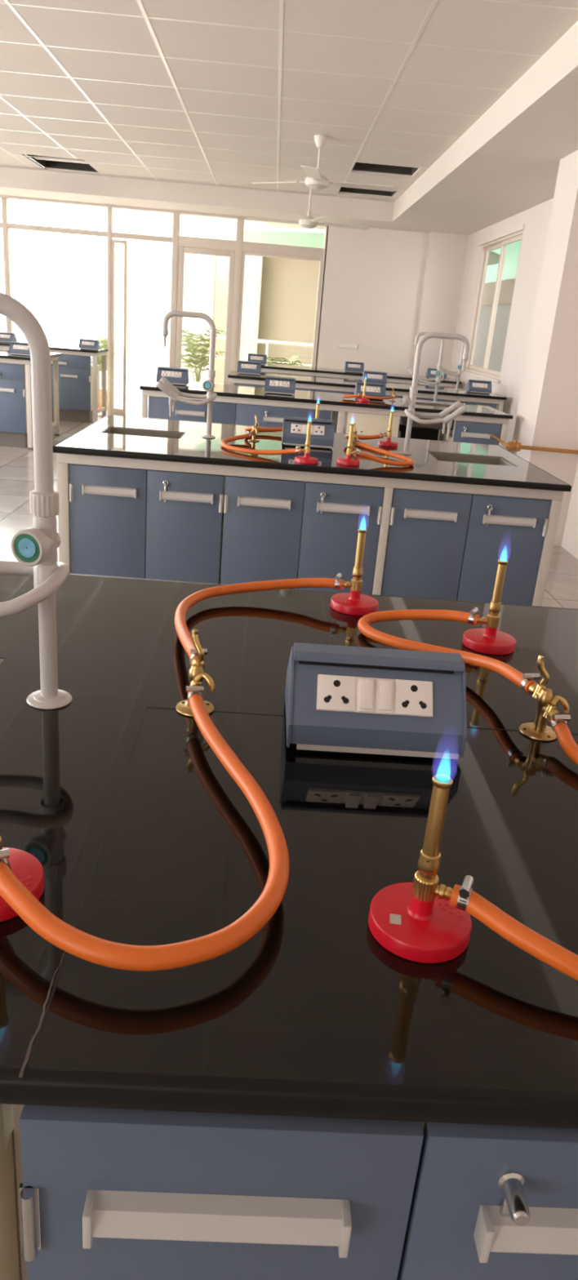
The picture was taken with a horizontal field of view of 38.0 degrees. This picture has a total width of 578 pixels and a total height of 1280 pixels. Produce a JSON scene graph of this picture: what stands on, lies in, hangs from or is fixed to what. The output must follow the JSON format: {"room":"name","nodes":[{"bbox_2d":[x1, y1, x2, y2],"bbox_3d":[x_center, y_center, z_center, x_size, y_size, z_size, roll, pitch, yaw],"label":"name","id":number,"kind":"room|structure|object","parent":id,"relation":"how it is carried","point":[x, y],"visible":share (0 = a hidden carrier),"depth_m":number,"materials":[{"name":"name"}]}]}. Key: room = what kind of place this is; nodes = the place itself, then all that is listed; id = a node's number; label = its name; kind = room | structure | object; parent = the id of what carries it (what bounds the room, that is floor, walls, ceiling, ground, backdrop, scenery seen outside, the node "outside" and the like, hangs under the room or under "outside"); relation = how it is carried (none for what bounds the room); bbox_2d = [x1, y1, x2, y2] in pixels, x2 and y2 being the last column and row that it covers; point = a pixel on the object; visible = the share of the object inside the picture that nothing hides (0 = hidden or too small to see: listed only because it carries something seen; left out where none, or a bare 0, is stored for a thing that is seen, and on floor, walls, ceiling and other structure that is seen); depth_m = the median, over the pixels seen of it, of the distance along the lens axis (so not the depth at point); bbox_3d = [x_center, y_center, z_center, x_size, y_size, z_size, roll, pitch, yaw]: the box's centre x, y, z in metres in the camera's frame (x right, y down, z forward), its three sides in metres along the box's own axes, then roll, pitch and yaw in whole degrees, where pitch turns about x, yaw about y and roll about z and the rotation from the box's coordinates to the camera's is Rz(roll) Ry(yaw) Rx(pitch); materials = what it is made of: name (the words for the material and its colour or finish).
{"room":"science classroom","nodes":[
{"label":"science classroom","id":0,"kind":"room"},
{"bbox_2d":[0,0,577,202],"bbox_3d":[-2.042,-3.057,3.536,9.020,0.020,15.250,4,21,-2],"label":"ceiling","id":1,"kind":"structure","parent":0,"point":[480,24],"depth_m":5.41,"materials":[{"name":"tile"}]},
{"bbox_2d":[26,154,97,172],"bbox_3d":[-2.491,-5.447,9.249,0.650,0.320,1.000,4,21,-2],"label":"light recess","id":2,"kind":"object","parent":1,"relation":"attached to","point":[49,162],"visible":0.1,"depth_m":9.73,"materials":[{"name":"grey"}]},
{"bbox_2d":[0,166,394,228],"bbox_3d":[-2.708,-5.559,10.278,7.930,0.230,0.850,4,21,-2],"label":"beam","id":3,"kind":"structure","parent":1,"relation":"attached to","point":[19,182],"depth_m":9.99,"materials":[{"name":"paint"}]},
{"bbox_2d":[0,0,577,199],"bbox_3d":[-2.579,-2.933,3.119,7.930,0.004,14.400,4,21,-2],"label":"grid","id":4,"kind":"structure","parent":1,"relation":"attached to","point":[434,2],"depth_m":5.56,"materials":[{"name":"beige metal"}]},
{"bbox_2d":[246,188,368,230],"bbox_3d":[0.226,-4.567,8.710,1.322,0.475,0.796,4,21,-2],"label":"ceiling fan","id":5,"kind":"object","parent":1,"relation":"hanging from","point":[308,222],"visible":0.77,"depth_m":8.95,"materials":[{"name":"white metal"}]},
{"bbox_2d":[252,134,396,191],"bbox_3d":[0.191,-3.870,6.740,1.275,0.385,0.943,10,21,14],"label":"ceiling fan","id":6,"kind":"object","parent":1,"relation":"hanging from","point":[315,180],"visible":1,"depth_m":6.91,"materials":[{"name":"white metal"}]},
{"bbox_2d":[338,169,396,196],"bbox_3d":[0.898,-5.223,9.402,0.630,0.320,0.580,4,21,-2],"label":"light recess","id":7,"kind":"object","parent":1,"relation":"attached to","point":[347,189],"visible":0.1,"depth_m":9.71,"materials":[{"name":"grey"}]},
{"bbox_2d":[351,162,417,175],"bbox_3d":[0.922,-4.685,7.991,0.630,0.320,0.560,4,21,-2],"label":"vent","id":8,"kind":"object","parent":1,"relation":"attached to","point":[357,166],"visible":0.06,"depth_m":8.29,"materials":[{"name":"grey metal"}]},
{"bbox_2d":[384,20,577,235],"bbox_3d":[1.903,-2.694,3.742,1.090,0.230,15.250,4,21,-2],"label":"beam","id":9,"kind":"structure","parent":1,"relation":"attached to","point":[505,165],"depth_m":6.22,"materials":[{"name":"paint"}]},
{"bbox_2d":[0,417,577,608],"bbox_3d":[-1.481,-0.256,4.560,11.000,0.100,15.550,4,21,-2],"label":"floor","id":10,"kind":"structure","parent":0,"point":[16,464],"depth_m":6.15,"materials":[{"name":"tile"}]},
{"bbox_2d":[0,1103,21,1279],"bbox_3d":[-0.587,0.583,1.224,0.592,0.836,0.934,4,21,-2],"label":"base cabinet","id":11,"kind":"object","parent":10,"relation":"on","point":[10,1251],"visible":0.14,"depth_m":0.81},
{"bbox_2d":[0,362,27,448],"bbox_3d":[-3.178,-2.572,8.966,0.980,0.836,1.024,4,21,-2],"label":"base cabinet","id":12,"kind":"object","parent":10,"relation":"on","point":[13,403],"visible":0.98,"depth_m":8.53,"materials":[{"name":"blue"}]},
{"bbox_2d":[12,1104,27,1279],"bbox_3d":[0.103,0.558,1.375,2.078,0.883,1.170,4,21,-2],"label":"frame","id":13,"kind":"object","parent":10,"relation":"on","point":[17,1109],"visible":0.02,"depth_m":0.81,"materials":[{"name":"beige metal"}]},
{"bbox_2d":[0,573,577,1128],"bbox_3d":[0.140,0.133,1.214,2.090,0.027,1.254,4,21,-2],"label":"countertop","id":14,"kind":"structure","parent":13,"relation":"on","point":[139,833],"depth_m":0.87,"materials":[{"name":"black stone"}]},
{"bbox_2d":[0,835,44,921],"bbox_3d":[-0.275,0.133,0.761,0.096,0.230,0.096,-8,24,-30],"label":"burner","id":15,"kind":"object","parent":14,"relation":"on","point":[26,867],"visible":0.52,"depth_m":0.80,"materials":[{"name":"red metal"}]},
{"bbox_2d":[0,292,72,709],"bbox_3d":[-0.424,-0.171,1.096,0.271,0.538,0.146,4,21,-2],"label":"water tap","id":16,"kind":"object","parent":14,"relation":"on","point":[35,548],"visible":1,"depth_m":1.08,"materials":[{"name":"grey metal"}]},
{"bbox_2d":[0,685,288,971],"bbox_3d":[-0.092,0.167,0.909,0.261,0.044,0.508,11,22,15],"label":"hose","id":17,"kind":"object","parent":14,"relation":"on","point":[77,943],"visible":1,"depth_m":0.72,"materials":[{"name":"rubber"}]},
{"bbox_2d":[175,629,215,716],"bbox_3d":[-0.131,0.045,1.187,0.055,0.115,0.083,-8,24,-31],"label":"tap","id":18,"kind":"object","parent":14,"relation":"on","point":[197,674],"visible":0.81,"depth_m":1.18,"materials":[{"name":"gold metal"}]},
{"bbox_2d":[191,629,204,669],"bbox_3d":[-0.130,0.014,1.202,0.020,0.066,0.043,4,21,-2],"label":"outlet","id":19,"kind":"object","parent":18,"relation":"attached to","point":[197,664],"depth_m":1.18,"materials":[{"name":"gold metal"}]},
{"bbox_2d":[190,671,215,692],"bbox_3d":[-0.122,0.067,1.170,0.038,0.037,0.044,4,21,-2],"label":"outlet","id":20,"kind":"object","parent":18,"relation":"attached to","point":[196,677],"depth_m":1.17,"materials":[{"name":"gold metal"}]},
{"bbox_2d":[174,573,344,664],"bbox_3d":[-0.112,-0.056,1.495,0.237,0.065,0.562,14,23,22],"label":"hose","id":21,"kind":"object","parent":14,"relation":"on","point":[184,636],"visible":0.87,"depth_m":1.66,"materials":[{"name":"rubber"}]},
{"bbox_2d":[329,528,378,615],"bbox_3d":[0.140,-0.172,1.657,0.096,0.230,0.096,4,21,-2],"label":"burner","id":22,"kind":"object","parent":14,"relation":"on","point":[353,603],"visible":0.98,"depth_m":1.67,"materials":[{"name":"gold metal"}]},
{"bbox_2d":[284,642,466,759],"bbox_3d":[0.116,0.068,1.168,0.234,0.124,0.176,4,21,-2],"label":"outlet box","id":23,"kind":"object","parent":14,"relation":"on","point":[345,699],"visible":1,"depth_m":1.11,"materials":[{"name":"blue"}]},
{"bbox_2d":[316,674,355,711],"bbox_3d":[0.063,0.070,1.105,0.050,0.038,0.033,4,21,-2],"label":"socket","id":24,"kind":"object","parent":23,"relation":"attached to","point":[335,692],"depth_m":1.10,"materials":[{"name":"white plastic"}]},
{"bbox_2d":[356,677,374,712],"bbox_3d":[0.101,0.072,1.107,0.024,0.038,0.032,4,21,-2],"label":"switch","id":25,"kind":"object","parent":23,"relation":"attached to","point":[365,686],"depth_m":1.10,"materials":[{"name":"white plastic"}]},
{"bbox_2d":[375,678,393,713],"bbox_3d":[0.127,0.073,1.108,0.024,0.038,0.032,4,21,-2],"label":"switch","id":26,"kind":"object","parent":23,"relation":"attached to","point":[384,686],"depth_m":1.10,"materials":[{"name":"white plastic"}]},
{"bbox_2d":[395,679,432,716],"bbox_3d":[0.165,0.077,1.110,0.050,0.038,0.033,4,21,-2],"label":"socket","id":27,"kind":"object","parent":23,"relation":"attached to","point":[413,697],"depth_m":1.11,"materials":[{"name":"white plastic"}]},
{"bbox_2d":[368,773,471,963],"bbox_3d":[0.132,0.168,0.760,0.096,0.230,0.096,12,22,18],"label":"burner","id":28,"kind":"object","parent":14,"relation":"on","point":[415,921],"visible":0.98,"depth_m":0.77,"materials":[{"name":"red metal"}]},
{"bbox_2d":[357,607,540,693],"bbox_3d":[0.308,0.002,1.441,0.195,0.072,0.436,-9,25,-33],"label":"hose","id":29,"kind":"object","parent":14,"relation":"on","point":[516,677],"visible":0.89,"depth_m":1.48,"materials":[{"name":"rubber"}]},
{"bbox_2d":[462,559,515,655],"bbox_3d":[0.378,-0.097,1.511,0.096,0.230,0.096,4,21,-2],"label":"burner","id":30,"kind":"object","parent":14,"relation":"on","point":[488,640],"visible":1,"depth_m":1.52,"materials":[{"name":"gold metal"}]},
{"bbox_2d":[449,714,577,981],"bbox_3d":[0.418,0.224,0.904,0.366,0.066,0.518,14,23,24],"label":"hose","id":31,"kind":"object","parent":14,"relation":"on","point":[463,897],"visible":1,"depth_m":0.74,"materials":[{"name":"rubber"}]},
{"bbox_2d":[519,655,568,741],"bbox_3d":[0.367,0.081,1.202,0.083,0.115,0.055,17,24,29],"label":"tap","id":32,"kind":"object","parent":14,"relation":"on","point":[538,730],"visible":0.96,"depth_m":1.20,"materials":[{"name":"gold metal"}]},
{"bbox_2d":[522,655,549,698],"bbox_3d":[0.360,0.051,1.213,0.030,0.066,0.043,4,21,-2],"label":"outlet","id":33,"kind":"object","parent":32,"relation":"attached to","point":[537,691],"depth_m":1.20,"materials":[{"name":"gold metal"}]},
{"bbox_2d":[541,695,568,722],"bbox_3d":[0.382,0.102,1.187,0.040,0.037,0.043,4,21,-2],"label":"outlet","id":34,"kind":"object","parent":32,"relation":"attached to","point":[548,703],"depth_m":1.19,"materials":[{"name":"gold metal"}]},
{"bbox_2d":[0,356,59,449],"bbox_3d":[-3.714,-2.659,9.011,2.191,0.883,1.166,4,21,-2],"label":"frame","id":35,"kind":"object","parent":10,"relation":"on","point":[28,362],"visible":0.79,"depth_m":8.61,"materials":[{"name":"beige metal"}]},
{"bbox_2d":[0,348,62,359],"bbox_3d":[-3.661,-3.082,8.851,2.240,0.026,1.250,4,21,-2],"label":"countertop","id":36,"kind":"structure","parent":35,"relation":"on","point":[4,353],"depth_m":8.44,"materials":[{"name":"black stone"}]},
{"bbox_2d":[8,341,30,355],"bbox_3d":[-2.713,-2.972,8.556,0.234,0.124,0.176,4,21,-2],"label":"outlet box","id":37,"kind":"object","parent":36,"relation":"on","point":[21,348],"visible":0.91,"depth_m":8.49,"materials":[{"name":"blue plastic"}]},
{"bbox_2d":[0,345,106,423],"bbox_3d":[-4.052,-3.445,11.007,3.181,0.883,0.666,4,21,-2],"label":"frame","id":38,"kind":"object","parent":10,"relation":"on","point":[95,411],"visible":0.62,"depth_m":10.82,"materials":[{"name":"beige"}]},
{"bbox_2d":[0,342,108,353],"bbox_3d":[-4.014,-3.869,10.846,3.200,0.026,0.750,4,21,-2],"label":"countertop","id":39,"kind":"structure","parent":38,"relation":"on","point":[51,346],"depth_m":10.57,"materials":[{"name":"black stone"}]},
{"bbox_2d":[0,331,17,342],"bbox_3d":[-3.628,-3.878,10.742,0.234,0.124,0.176,4,21,-2],"label":"outlet box","id":40,"kind":"object","parent":39,"relation":"on","point":[5,337],"visible":0.97,"depth_m":10.68,"materials":[{"name":"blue plastic"}]},
{"bbox_2d":[79,338,100,350],"bbox_3d":[-2.545,-3.770,10.695,0.234,0.124,0.176,4,21,-2],"label":"outlet box","id":41,"kind":"object","parent":39,"relation":"on","point":[84,344],"visible":1,"depth_m":10.63,"materials":[{"name":"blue plastic"}]},
{"bbox_2d":[51,354,99,422],"bbox_3d":[-3.104,-3.348,11.026,1.100,0.836,0.624,4,21,-2],"label":"base cabinet","id":42,"kind":"object","parent":10,"relation":"on","point":[75,371],"visible":0.34,"depth_m":10.77,"materials":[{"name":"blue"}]},
{"bbox_2d":[69,463,225,583],"bbox_3d":[-0.617,-0.474,4.002,0.627,0.836,1.034,4,21,-2],"label":"base cabinet","id":43,"kind":"object","parent":10,"relation":"on","point":[129,522],"visible":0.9,"depth_m":3.48,"materials":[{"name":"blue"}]},
{"bbox_2d":[147,395,323,427],"bbox_3d":[-0.435,-1.516,6.787,1.325,0.836,0.734,4,21,-2],"label":"base cabinet","id":44,"kind":"object","parent":10,"relation":"on","point":[227,413],"visible":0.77,"depth_m":6.35,"materials":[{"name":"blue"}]},
{"bbox_2d":[234,382,354,432],"bbox_3d":[0.033,-2.218,8.738,1.230,0.836,0.684,4,21,-2],"label":"base cabinet","id":45,"kind":"object","parent":10,"relation":"on","point":[326,414],"visible":0.14,"depth_m":8.31,"materials":[{"name":"blue"}]},
{"bbox_2d":[19,1104,577,1279],"bbox_3d":[0.072,0.635,1.231,0.658,0.836,0.934,4,21,-2],"label":"base cabinet","id":46,"kind":"object","parent":10,"relation":"on","point":[105,1193],"visible":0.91,"depth_m":0.69,"materials":[{"name":"blue"}]},
{"bbox_2d":[220,475,383,594],"bbox_3d":[0.027,-0.431,4.030,0.654,0.836,1.034,4,21,-2],"label":"base cabinet","id":47,"kind":"object","parent":10,"relation":"on","point":[273,529],"visible":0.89,"depth_m":3.50,"materials":[{"name":"blue"}]},
{"bbox_2d":[56,453,564,606],"bbox_3d":[0.058,-0.469,4.071,2.078,0.883,1.096,4,21,-2],"label":"frame","id":48,"kind":"object","parent":10,"relation":"on","point":[64,460],"visible":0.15,"depth_m":3.44,"materials":[{"name":"beige metal"}]},
{"bbox_2d":[53,414,571,491],"bbox_3d":[0.094,-0.894,3.910,2.090,0.026,1.180,4,21,-2],"label":"countertop","id":49,"kind":"structure","parent":48,"relation":"on","point":[192,447],"depth_m":3.58,"materials":[{"name":"black stone"}]},
{"bbox_2d":[101,426,185,439],"bbox_3d":[-0.678,-0.877,3.914,0.358,0.179,0.238,4,21,-2],"label":"basin","id":50,"kind":"object","parent":49,"relation":"in","point":[116,430],"visible":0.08,"depth_m":3.99,"materials":[{"name":"brown"}]},
{"bbox_2d":[156,310,217,438],"bbox_3d":[-0.456,-1.200,3.799,0.271,0.538,0.146,4,21,-2],"label":"water tap","id":51,"kind":"object","parent":49,"relation":"on","point":[164,384],"visible":1,"depth_m":3.77,"materials":[{"name":"grey metal"}]},
{"bbox_2d":[248,415,260,441],"bbox_3d":[-0.160,-0.981,3.884,0.055,0.115,0.083,3,21,-4],"label":"tap","id":52,"kind":"object","parent":49,"relation":"on","point":[254,431],"visible":1,"depth_m":3.88,"materials":[{"name":"gold metal"}]},
{"bbox_2d":[220,431,301,455],"bbox_3d":[-0.162,-0.845,3.600,0.224,0.060,0.547,-6,23,-25],"label":"hose","id":53,"kind":"object","parent":49,"relation":"on","point":[224,442],"visible":1,"depth_m":3.50,"materials":[{"name":"rubber"}]},
{"bbox_2d":[244,423,282,431],"bbox_3d":[-0.085,-1.046,4.115,0.183,0.069,0.420,20,26,35],"label":"hose","id":54,"kind":"object","parent":49,"relation":"on","point":[249,428],"visible":0.43,"depth_m":4.17,"materials":[{"name":"rubber"}]},
{"bbox_2d":[294,421,318,464],"bbox_3d":[0.079,-0.834,3.387,0.096,0.230,0.096,-2,22,-16],"label":"burner","id":55,"kind":"object","parent":49,"relation":"on","point":[307,460],"visible":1,"depth_m":3.39,"materials":[{"name":"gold metal"}]},
{"bbox_2d":[281,416,334,448],"bbox_3d":[0.088,-0.966,3.888,0.234,0.124,0.176,4,21,-2],"label":"outlet box","id":56,"kind":"object","parent":49,"relation":"on","point":[294,428],"visible":0.85,"depth_m":3.83,"materials":[{"name":"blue plastic"}]},
{"bbox_2d":[336,423,359,466],"bbox_3d":[0.253,-0.836,3.432,0.096,0.230,0.096,11,22,16],"label":"burner","id":57,"kind":"object","parent":49,"relation":"on","point":[348,461],"visible":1,"depth_m":3.44,"materials":[{"name":"gold metal"}]},
{"bbox_2d":[345,431,382,439],"bbox_3d":[0.338,-0.993,4.061,0.134,0.062,0.256,20,26,36],"label":"hose","id":58,"kind":"object","parent":49,"relation":"on","point":[380,435],"visible":0.62,"depth_m":4.11,"materials":[{"name":"rubber"}]},
{"bbox_2d":[353,439,414,466],"bbox_3d":[0.400,-0.829,3.680,0.272,0.060,0.453,4,21,-2],"label":"hose","id":59,"kind":"object","parent":49,"relation":"on","point":[407,461],"visible":0.98,"depth_m":3.54,"materials":[{"name":"rubber"}]},
{"bbox_2d":[377,411,398,447],"bbox_3d":[0.496,-1.065,4.087,0.096,0.230,0.096,6,21,2],"label":"burner","id":60,"kind":"object","parent":49,"relation":"on","point":[388,442],"visible":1,"depth_m":4.09,"materials":[{"name":"gold metal"}]},
{"bbox_2d":[399,332,469,454],"bbox_3d":[0.661,-1.113,3.814,0.287,0.538,0.146,4,21,-2],"label":"water tap","id":61,"kind":"object","parent":49,"relation":"on","point":[410,412],"visible":1,"depth_m":3.79,"materials":[{"name":"white metal"}]},
{"bbox_2d":[427,451,516,466],"bbox_3d":[0.844,-0.764,3.951,0.363,0.179,0.298,4,21,-2],"label":"basin","id":62,"kind":"object","parent":49,"relation":"in","point":[442,456],"visible":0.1,"depth_m":4.06,"materials":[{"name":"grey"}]},
{"bbox_2d":[142,389,509,448],"bbox_3d":[0.250,-1.507,6.847,2.794,0.883,0.776,4,21,-2],"label":"frame","id":63,"kind":"object","parent":10,"relation":"on","point":[335,409],"visible":0.11,"depth_m":6.34,"materials":[{"name":"beige"}]},
{"bbox_2d":[139,378,512,418],"bbox_3d":[0.286,-1.931,6.686,2.810,0.026,0.860,4,21,-2],"label":"countertop","id":64,"kind":"structure","parent":63,"relation":"on","point":[196,388],"depth_m":6.40,"materials":[{"name":"black stone"}]},
{"bbox_2d":[156,366,188,385],"bbox_3d":[-0.914,-2.081,6.603,0.234,0.124,0.176,4,21,-2],"label":"outlet box","id":65,"kind":"object","parent":64,"relation":"on","point":[176,376],"visible":0.99,"depth_m":6.54,"materials":[{"name":"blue plastic"}]},
{"bbox_2d":[264,376,295,395],"bbox_3d":[-0.070,-1.988,6.546,0.234,0.124,0.176,4,21,-2],"label":"outlet box","id":66,"kind":"object","parent":64,"relation":"on","point":[273,384],"visible":1,"depth_m":6.48,"materials":[{"name":"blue plastic"}]},
{"bbox_2d":[342,392,394,399],"bbox_3d":[0.624,-1.931,6.625,0.423,0.053,0.184,-8,24,-31],"label":"hose","id":67,"kind":"object","parent":64,"relation":"on","point":[344,395],"visible":1,"depth_m":6.60,"materials":[{"name":"rubber"}]},
{"bbox_2d":[354,382,385,400],"bbox_3d":[0.655,-2.011,6.763,0.234,0.124,0.176,4,21,-2],"label":"outlet box","id":68,"kind":"object","parent":64,"relation":"on","point":[373,389],"visible":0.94,"depth_m":6.71,"materials":[{"name":"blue plastic"}]},
{"bbox_2d":[408,332,444,403],"bbox_3d":[1.119,-2.214,6.816,0.271,0.538,0.146,4,21,-2],"label":"water tap","id":69,"kind":"object","parent":64,"relation":"on","point":[437,373],"visible":0.88,"depth_m":6.79,"materials":[{"name":"white metal"}]},
{"bbox_2d":[400,400,459,430],"bbox_3d":[1.128,-1.802,6.749,0.458,0.179,0.258,4,21,-2],"label":"basin","id":70,"kind":"object","parent":64,"relation":"in","point":[404,419],"visible":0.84,"depth_m":6.68,"materials":[{"name":"brown"}]},
{"bbox_2d":[261,368,456,388],"bbox_3d":[0.766,-2.991,10.871,2.636,0.883,0.696,4,21,-2],"label":"frame","id":71,"kind":"object","parent":10,"relation":"on","point":[264,370],"visible":0.11,"depth_m":10.39,"materials":[{"name":"beige"}]},
{"bbox_2d":[261,363,461,384],"bbox_3d":[0.807,-3.416,10.710,2.660,0.026,0.780,4,21,-2],"label":"countertop","id":72,"kind":"structure","parent":71,"relation":"on","point":[280,366],"depth_m":10.40,"materials":[{"name":"black stone"}]},
{"bbox_2d":[247,353,266,365],"bbox_3d":[-0.397,-3.519,10.506,0.234,0.124,0.176,4,21,-2],"label":"outlet box","id":73,"kind":"object","parent":72,"relation":"on","point":[262,358],"visible":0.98,"depth_m":10.45,"materials":[{"name":"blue plastic"}]},
{"bbox_2d":[343,360,364,373],"bbox_3d":[0.820,-3.437,10.557,0.234,0.124,0.176,4,21,-2],"label":"outlet box","id":74,"kind":"object","parent":72,"relation":"on","point":[349,366],"visible":0.99,"depth_m":10.50,"materials":[{"name":"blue plastic"}]},
{"bbox_2d":[425,368,446,379],"bbox_3d":[1.861,-3.367,10.602,0.234,0.124,0.176,4,21,-2],"label":"outlet box","id":75,"kind":"object","parent":72,"relation":"on","point":[430,373],"visible":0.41,"depth_m":10.54,"materials":[{"name":"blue plastic"}]},
{"bbox_2d":[228,377,503,411],"bbox_3d":[0.737,-2.206,8.794,2.746,0.883,0.736,4,21,-2],"label":"frame","id":76,"kind":"object","parent":10,"relation":"on","point":[232,380],"visible":0.3,"depth_m":8.31,"materials":[{"name":"beige"}]},
{"bbox_2d":[227,370,506,399],"bbox_3d":[0.772,-2.630,8.633,2.760,0.026,0.820,4,21,-2],"label":"countertop","id":77,"kind":"structure","parent":76,"relation":"on","point":[233,374],"depth_m":8.37,"materials":[{"name":"black stone"}]},
{"bbox_2d":[237,360,261,375],"bbox_3d":[-0.403,-2.774,8.542,0.234,0.124,0.176,4,21,-2],"label":"outlet box","id":78,"kind":"object","parent":77,"relation":"on","point":[246,367],"visible":1,"depth_m":8.48,"materials":[{"name":"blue plastic"}]},
{"bbox_2d":[361,370,386,385],"bbox_3d":[0.878,-2.688,8.596,0.234,0.124,0.176,4,21,-2],"label":"outlet box","id":79,"kind":"object","parent":77,"relation":"on","point":[377,377],"visible":0.99,"depth_m":8.53,"materials":[{"name":"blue plastic"}]},
{"bbox_2d":[435,342,463,391],"bbox_3d":[1.657,-2.845,8.597,0.271,0.538,0.146,4,21,-2],"label":"water tap","id":80,"kind":"object","parent":77,"relation":"on","point":[443,371],"visible":0.79,"depth_m":8.58,"materials":[{"name":"white metal"}]},
{"bbox_2d":[465,379,491,394],"bbox_3d":[1.945,-2.599,8.595,0.234,0.124,0.176,4,21,-2],"label":"outlet box","id":81,"kind":"object","parent":77,"relation":"on","point":[475,386],"visible":1,"depth_m":8.53,"materials":[{"name":"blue plastic"}]},
{"bbox_2d":[342,411,399,437],"bbox_3d":[0.609,-1.451,6.845,0.400,0.836,0.715,4,21,-2],"label":"panel","id":82,"kind":"object","parent":10,"relation":"on","point":[366,424],"visible":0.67,"depth_m":6.39,"materials":[{"name":"beige"}]},
{"bbox_2d":[397,424,439,440],"bbox_3d":[1.016,-1.347,6.824,0.415,0.720,0.560,4,21,-2],"label":"panel","id":83,"kind":"object","parent":10,"relation":"on","point":[416,433],"visible":0.07,"depth_m":6.96,"materials":[{"name":"black"}]},
{"bbox_2d":[385,395,496,424],"bbox_3d":[1.373,-2.128,8.795,1.340,0.836,0.684,4,21,-2],"label":"base cabinet","id":84,"kind":"object","parent":10,"relation":"on","point":[491,405],"visible":0.11,"depth_m":8.37,"materials":[{"name":"blue"}]},
{"bbox_2d":[380,488,551,605],"bbox_3d":[0.720,-0.384,4.059,0.662,0.836,1.034,4,21,-2],"label":"base cabinet","id":85,"kind":"object","parent":10,"relation":"on","point":[444,545],"visible":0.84,"depth_m":3.54,"materials":[{"name":"blue"}]},
{"bbox_2d":[437,420,501,444],"bbox_3d":[1.414,-1.392,6.866,0.355,0.836,0.734,4,21,-2],"label":"base cabinet","id":86,"kind":"object","parent":10,"relation":"on","point":[468,432],"visible":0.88,"depth_m":6.43,"materials":[{"name":"blue"}]},
{"bbox_2d":[510,150,577,546],"bbox_3d":[2.077,-2.058,6.187,0.510,2.660,0.520,4,21,-2],"label":"column","id":87,"kind":"structure","parent":10,"relation":"on","point":[547,414],"depth_m":6.02,"materials":[{"name":"paint"}]},
{"bbox_2d":[315,226,468,377],"bbox_3d":[1.416,-4.230,11.341,2.020,2.960,0.340,4,21,-2],"label":"wall","id":88,"kind":"structure","parent":0,"point":[383,288],"depth_m":11.14,"materials":[{"name":"paint"}]},
{"bbox_2d":[0,195,328,417],"bbox_3d":[-3.170,-4.537,11.157,7.220,2.970,0.120,4,21,-2],"label":"window","id":89,"kind":"structure","parent":88,"relation":"in","point":[239,246],"depth_m":10.93,"materials":[{"name":"beige metal"}]},
{"bbox_2d":[111,239,127,416],"bbox_3d":[-2.293,-4.167,11.307,0.200,2.230,0.050,4,21,-2],"label":"door","id":90,"kind":"structure","parent":89,"relation":"attached to","point":[114,411],"depth_m":11.28,"materials":[{"name":"beige metal"}]},
{"bbox_2d":[175,245,235,384],"bbox_3d":[-1.155,-4.088,11.362,0.745,2.220,0.060,4,21,-2],"label":"door","id":91,"kind":"structure","parent":89,"relation":"attached to","point":[182,250],"depth_m":11.15,"materials":[{"name":"beige metal"}]},
{"bbox_2d":[235,251,323,370],"bbox_3d":[-0.165,-4.021,11.405,1.060,2.220,0.060,4,21,-2],"label":"window","id":92,"kind":"structure","parent":89,"relation":"attached to","point":[244,253],"depth_m":11.13,"materials":[{"name":"beige metal"}]},
{"bbox_2d":[448,198,577,559],"bbox_3d":[2.384,-1.484,4.318,0.320,2.960,15.450,4,21,-2],"label":"wall","id":93,"kind":"structure","parent":0,"point":[535,219],"depth_m":8.36,"materials":[{"name":"paint"}]},
{"bbox_2d":[462,223,524,382],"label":"window","id":94,"kind":"structure","parent":93,"relation":"in","point":[514,234],"depth_m":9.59,"materials":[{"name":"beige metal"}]},
{"bbox_2d":[488,433,577,453],"bbox_3d":[1.828,-1.457,6.235,0.601,0.086,0.419,4,21,-2],"label":"gas pipe","id":95,"kind":"object","parent":93,"relation":"attached to","point":[517,446],"visible":1,"depth_m":6.06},
{"label":"outside","id":96,"kind":"structure","parent":0,"visible":0},
{"bbox_2d":[201,226,499,265],"bbox_3d":[1.065,-6.714,14.317,5.100,0.190,5.100,4,21,-2],"label":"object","id":97,"kind":"object","parent":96,"point":[308,237],"visible":0.29,"depth_m":12.92,"materials":[{"name":"green"}]},
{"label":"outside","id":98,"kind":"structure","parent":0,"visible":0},
{"bbox_2d":[91,364,151,417],"bbox_3d":[-2.800,-3.032,11.640,23.000,0.100,28.000,4,21,-2],"label":"ground","id":99,"kind":"structure","parent":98,"point":[134,394],"depth_m":15.05,"materials":[{"name":"beige tile"}]},
{"bbox_2d":[91,336,117,408],"bbox_3d":[-2.834,-3.989,12.540,0.547,1.042,0.560,4,21,-2],"label":"potted plant","id":100,"kind":"object","parent":99,"relation":"on","point":[104,343],"visible":0.28,"depth_m":12.49,"materials":[{"name":"green plant"}]},
{"bbox_2d":[165,328,226,382],"bbox_3d":[-1.367,-4.030,12.620,0.952,1.290,0.895,4,21,-2],"label":"potted palm","id":101,"kind":"object","parent":99,"relation":"on","point":[196,360],"visible":0.61,"depth_m":12.45,"materials":[{"name":"green plant"}]},
{"bbox_2d":[106,208,325,383],"bbox_3d":[-0.575,-7.119,17.666,6.600,3.560,1.100,4,21,-2],"label":"building","id":102,"kind":"structure","parent":99,"relation":"on","point":[279,300],"depth_m":17.81,"materials":[{"name":"beige"}]},
{"bbox_2d":[151,330,313,383],"bbox_3d":[0.059,-4.153,13.402,4.500,1.148,0.056,4,21,-2],"label":"balustrade","id":103,"kind":"object","parent":99,"relation":"on","point":[154,333],"visible":0.24,"depth_m":13.18,"materials":[{"name":"white metal"}]},
{"bbox_2d":[266,355,303,366],"bbox_3d":[-0.131,-3.900,12.961,0.799,0.997,0.967,4,21,-2],"label":"potted palm","id":104,"kind":"object","parent":99,"relation":"on","point":[276,358],"visible":0.18,"depth_m":12.64,"materials":[{"name":"plant"}]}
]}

